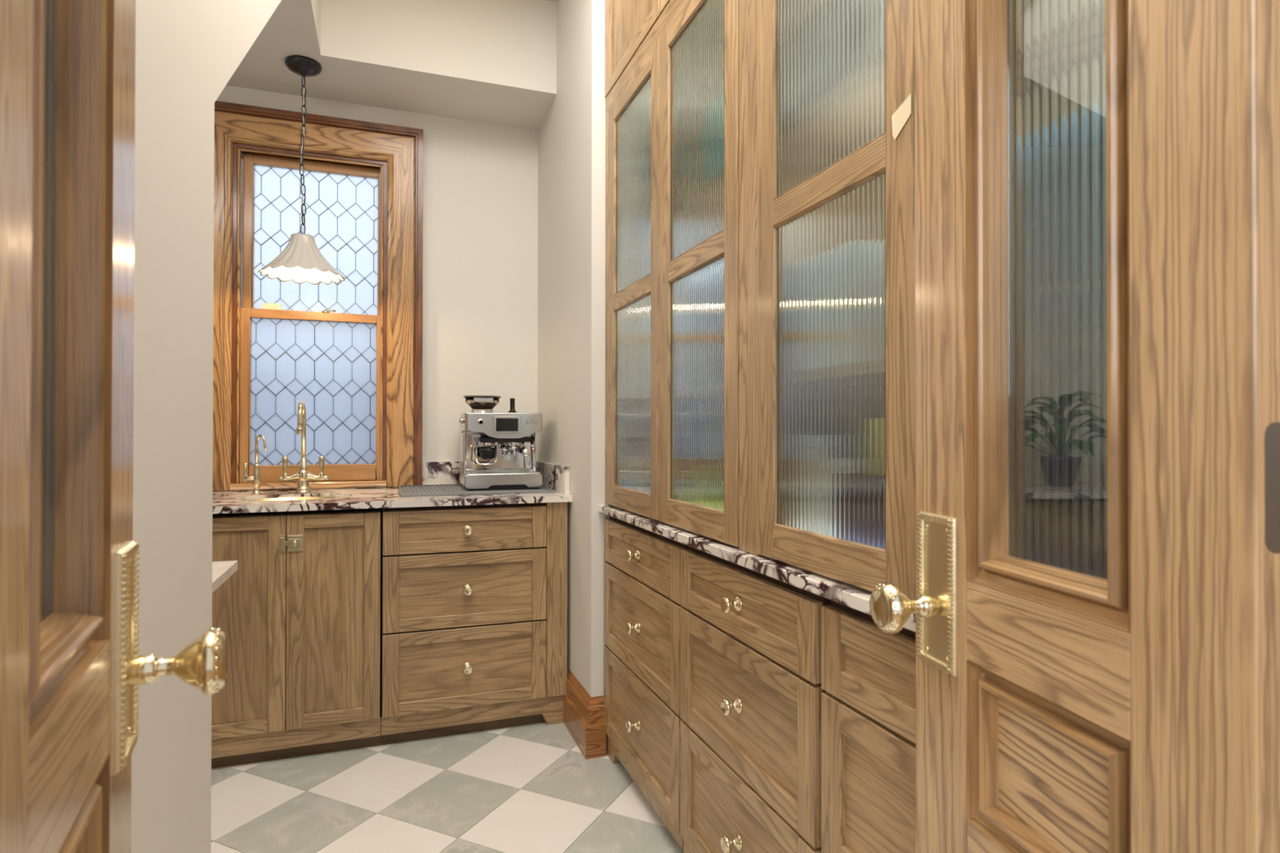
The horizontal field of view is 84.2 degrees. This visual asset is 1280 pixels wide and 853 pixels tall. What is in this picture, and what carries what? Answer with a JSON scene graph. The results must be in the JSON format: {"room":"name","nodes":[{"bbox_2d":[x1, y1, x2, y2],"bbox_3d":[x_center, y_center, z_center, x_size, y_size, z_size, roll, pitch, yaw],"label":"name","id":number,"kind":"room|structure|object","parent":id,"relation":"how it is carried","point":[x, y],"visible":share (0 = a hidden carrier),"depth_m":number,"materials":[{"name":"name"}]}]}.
{"room":"food storage area","nodes":[
{"label":"food storage area","id":0,"kind":"room"},
{"bbox_2d":[130,0,281,852],"bbox_3d":[-0.784,-0.145,1.213,0.100,2.605,2.210,0,0,-20],"label":"wall","id":1,"kind":"structure","parent":0,"point":[187,51],"depth_m":0.99,"materials":[{"name":"white paint"}]},
{"bbox_2d":[0,0,227,852],"bbox_3d":[-0.408,0.088,0.476,0.210,2.113,0.432,0,0,-27],"label":"door","id":2,"kind":"structure","parent":1,"relation":"in","point":[71,668],"depth_m":0.55,"materials":[{"name":"brown wood"}]},
{"bbox_2d":[216,84,537,687],"bbox_3d":[-1.462,-0.381,3.149,2.006,3.100,0.140,0,0,-20],"label":"wall","id":3,"kind":"structure","parent":0,"point":[480,180],"depth_m":3.32,"materials":[{"name":"white paint"}]},
{"bbox_2d":[212,100,422,491],"bbox_3d":[-1.446,-0.536,3.134,0.919,1.624,0.180,0,0,-20],"label":"window","id":4,"kind":"structure","parent":3,"relation":"in","point":[351,349],"depth_m":3.13,"materials":[{"name":"brown wood"}]},
{"bbox_2d":[262,302,281,310],"bbox_3d":[-1.590,-0.517,3.056,0.073,0.028,0.011,0,0,-20],"label":"paper tag","id":5,"kind":"object","parent":4,"relation":"attached to","point":[264,305],"visible":1,"depth_m":3.05,"materials":[{"name":"beige paper"}]},
{"bbox_2d":[422,461,460,484],"bbox_3d":[-0.743,0.218,3.317,0.532,0.111,0.020,0,0,-20],"label":"backsplash","id":6,"kind":"structure","parent":3,"relation":"attached to","point":[446,472],"depth_m":3.25,"materials":[{"name":"stone"}]},
{"bbox_2d":[226,0,556,130],"bbox_3d":[-0.918,-1.693,1.639,2.006,0.495,3.085,0,0,-20],"label":"ceiling","id":7,"kind":"structure","parent":0,"point":[487,61],"depth_m":2.93,"materials":[{"name":"white paint"}]},
{"bbox_2d":[257,54,344,284],"bbox_3d":[-1.335,-1.015,2.805,0.307,0.846,0.307,0,0,3],"label":"pendant lamp","id":8,"kind":"object","parent":7,"relation":"hanging from","point":[301,260],"visible":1,"depth_m":2.79,"materials":[{"name":"white metal"}]},
{"bbox_2d":[210,687,684,852],"bbox_3d":[-0.704,1.190,1.661,2.640,0.060,3.355,0,0,-20],"label":"floor","id":9,"kind":"structure","parent":0,"point":[530,788],"depth_m":2.19,"materials":[{"name":"white tile"}]},
{"bbox_2d":[211,508,382,768],"bbox_3d":[-1.642,0.735,2.626,1.283,0.860,0.660,0,0,-20],"label":"base cabinet","id":10,"kind":"object","parent":9,"relation":"on","point":[300,614],"visible":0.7,"depth_m":2.46,"materials":[{"name":"brown wood"}]},
{"bbox_2d":[212,486,572,514],"bbox_3d":[-1.323,0.281,2.755,2.004,0.024,0.686,0,0,-20],"label":"countertop","id":11,"kind":"structure","parent":10,"relation":"on","point":[225,501],"depth_m":2.65,"materials":[{"name":"stone"}]},
{"bbox_2d":[242,434,266,494],"bbox_3d":[-1.517,0.150,2.800,0.094,0.238,0.038,0,0,-3],"label":"filter faucet","id":12,"kind":"object","parent":11,"relation":"on","point":[255,477],"visible":1,"depth_m":2.79,"materials":[{"name":"gold metal"}]},
{"bbox_2d":[235,496,349,515],"bbox_3d":[-1.325,0.369,2.715,0.406,0.172,0.294,0,0,-20],"label":"sink","id":13,"kind":"object","parent":11,"relation":"in","point":[313,497],"visible":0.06,"depth_m":2.71,"materials":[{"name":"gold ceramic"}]},
{"bbox_2d":[278,400,328,493],"bbox_3d":[-1.389,0.082,2.870,0.166,0.376,0.185,0,0,11],"label":"faucet","id":14,"kind":"object","parent":11,"relation":"on","point":[303,476],"visible":1,"depth_m":2.89,"materials":[{"name":"gold metal"}]},
{"bbox_2d":[398,484,555,497],"bbox_3d":[-0.711,0.267,3.031,0.608,0.009,0.493,0,0,-20],"label":"drying mat","id":15,"kind":"object","parent":11,"relation":"on","point":[409,491],"visible":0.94,"depth_m":2.90,"materials":[{"name":"grey rubber"}]},
{"bbox_2d":[458,395,542,490],"bbox_3d":[-0.619,0.068,3.089,0.344,0.400,0.345,0,0,-20],"label":"coffee machine","id":16,"kind":"object","parent":15,"relation":"on","point":[498,450],"visible":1,"depth_m":3.00,"materials":[{"name":"silver metal"}]},
{"bbox_2d":[479,448,496,458],"bbox_3d":[-0.645,0.114,3.001,0.072,0.046,0.072,0,0,-20],"label":"cup","id":17,"kind":"object","parent":16,"relation":"on","point":[485,453],"depth_m":2.97,"materials":[{"name":"black plastic"}]},
{"bbox_2d":[460,471,542,488],"bbox_3d":[-0.601,0.228,3.060,0.328,0.062,0.190,0,0,-20],"label":"drip tray","id":18,"kind":"object","parent":16,"relation":"on","point":[468,479],"depth_m":2.98,"materials":[{"name":"silver metal"}]},
{"bbox_2d":[381,502,567,745],"bbox_3d":[-0.711,0.732,2.955,0.688,0.872,0.669,0,0,-20],"label":"base cabinet","id":19,"kind":"object","parent":9,"relation":"on","point":[474,597],"visible":0.99,"depth_m":2.67,"materials":[{"name":"brown wood"}]},
{"bbox_2d":[603,515,687,849],"bbox_3d":[0.154,0.737,2.260,0.414,0.855,0.692,0,0,-20],"label":"base cabinet","id":20,"kind":"object","parent":9,"relation":"on","point":[642,673],"visible":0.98,"depth_m":2.14,"materials":[{"name":"brown wood"}]},
{"bbox_2d":[680,545,831,852],"bbox_3d":[0.378,0.733,1.634,0.414,0.855,0.624,0,0,-20],"label":"base cabinet","id":21,"kind":"object","parent":9,"relation":"on","point":[751,691],"visible":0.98,"depth_m":1.53,"materials":[{"name":"brown wood"}]},
{"bbox_2d":[821,600,915,852],"bbox_3d":[0.595,0.730,1.028,0.414,0.855,0.624,0,0,-20],"label":"base cabinet","id":22,"kind":"object","parent":9,"relation":"on","point":[868,673],"visible":0.22,"depth_m":1.15,"materials":[{"name":"brown wood"}]},
{"bbox_2d":[598,504,915,632],"bbox_3d":[0.392,0.287,1.620,0.407,0.024,2.069,0,0,-20],"label":"countertop","id":23,"kind":"structure","parent":22,"relation":"on","point":[857,598],"depth_m":1.42,"materials":[{"name":"stone"}]},
{"bbox_2d":[604,0,747,552],"bbox_3d":[0.228,-0.447,2.100,0.376,1.448,1.061,0,0,-20],"label":"display cabinet","id":24,"kind":"object","parent":23,"relation":"on","point":[676,262],"visible":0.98,"depth_m":1.88,"materials":[{"name":"brown wood"}]},
{"bbox_2d":[747,0,915,599],"bbox_3d":[0.578,-0.453,1.121,0.376,1.448,1.016,0,0,-20],"label":"display cabinet","id":25,"kind":"object","parent":23,"relation":"on","point":[831,188],"visible":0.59,"depth_m":1.25,"materials":[{"name":"brown wood"}]},
{"bbox_2d":[891,93,911,140],"bbox_3d":[0.395,-0.467,1.071,0.001,0.056,0.043,0,0,-20],"label":"tape","id":26,"kind":"object","parent":25,"relation":"attached to","point":[899,118],"visible":1,"depth_m":1.07,"materials":[{"name":"beige paper"}]},
{"bbox_3d":[-1.111,0.727,1.212,0.600,0.860,0.250,0,0,-20],"label":"base cabinet","id":27,"kind":"object","parent":9,"relation":"on","visible":0},
{"bbox_2d":[212,560,237,592],"bbox_3d":[-1.109,0.286,1.225,0.680,0.020,0.273,0,0,-20],"label":"countertop","id":28,"kind":"structure","parent":27,"relation":"on","point":[222,571],"depth_m":1.37,"materials":[{"name":"stone"}]},
{"bbox_2d":[537,0,609,697],"bbox_3d":[-0.096,-0.380,3.130,0.554,3.100,1.095,0,0,-20],"label":"wall","id":29,"kind":"structure","parent":0,"point":[571,134],"depth_m":2.70,"materials":[{"name":"white paint"}]},
{"bbox_2d":[536,460,569,494],"bbox_3d":[-0.393,0.217,3.099,0.020,0.111,0.624,0,0,-20],"label":"backsplash","id":30,"kind":"structure","parent":29,"relation":"attached to","point":[555,477],"depth_m":2.96,"materials":[{"name":"stone"}]},
{"bbox_2d":[563,670,591,758],"bbox_3d":[-0.234,1.064,2.641,0.027,0.205,0.337,0,0,-20],"label":"baseboard","id":31,"kind":"structure","parent":29,"relation":"attached to","point":[576,700],"depth_m":2.63,"materials":[{"name":"brown wood"}]},
{"bbox_2d":[585,695,606,759],"bbox_3d":[-0.159,1.063,2.503,0.076,0.205,0.027,0,0,-20],"label":"baseboard","id":32,"kind":"structure","parent":29,"relation":"attached to","point":[595,731],"depth_m":2.50,"materials":[{"name":"brown wood"}]},
{"bbox_2d":[604,0,671,99],"bbox_3d":[0.229,-1.497,2.107,0.376,0.649,1.061,0,0,-20],"label":"upper cabinet","id":33,"kind":"object","parent":29,"relation":"attached to","point":[628,24],"visible":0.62,"depth_m":2.36,"materials":[{"name":"brown wood"}]},
{"bbox_3d":[-0.166,-0.399,0.171,2.440,3.100,0.170,0,0,-20],"label":"wall","id":34,"kind":"structure","parent":0,"visible":0},
{"bbox_2d":[869,0,1279,852],"bbox_3d":[0.388,0.090,0.713,0.138,2.113,0.432,0,0,-10],"label":"door","id":35,"kind":"structure","parent":34,"relation":"in","point":[1096,605],"depth_m":0.67,"materials":[{"name":"brown wood"}]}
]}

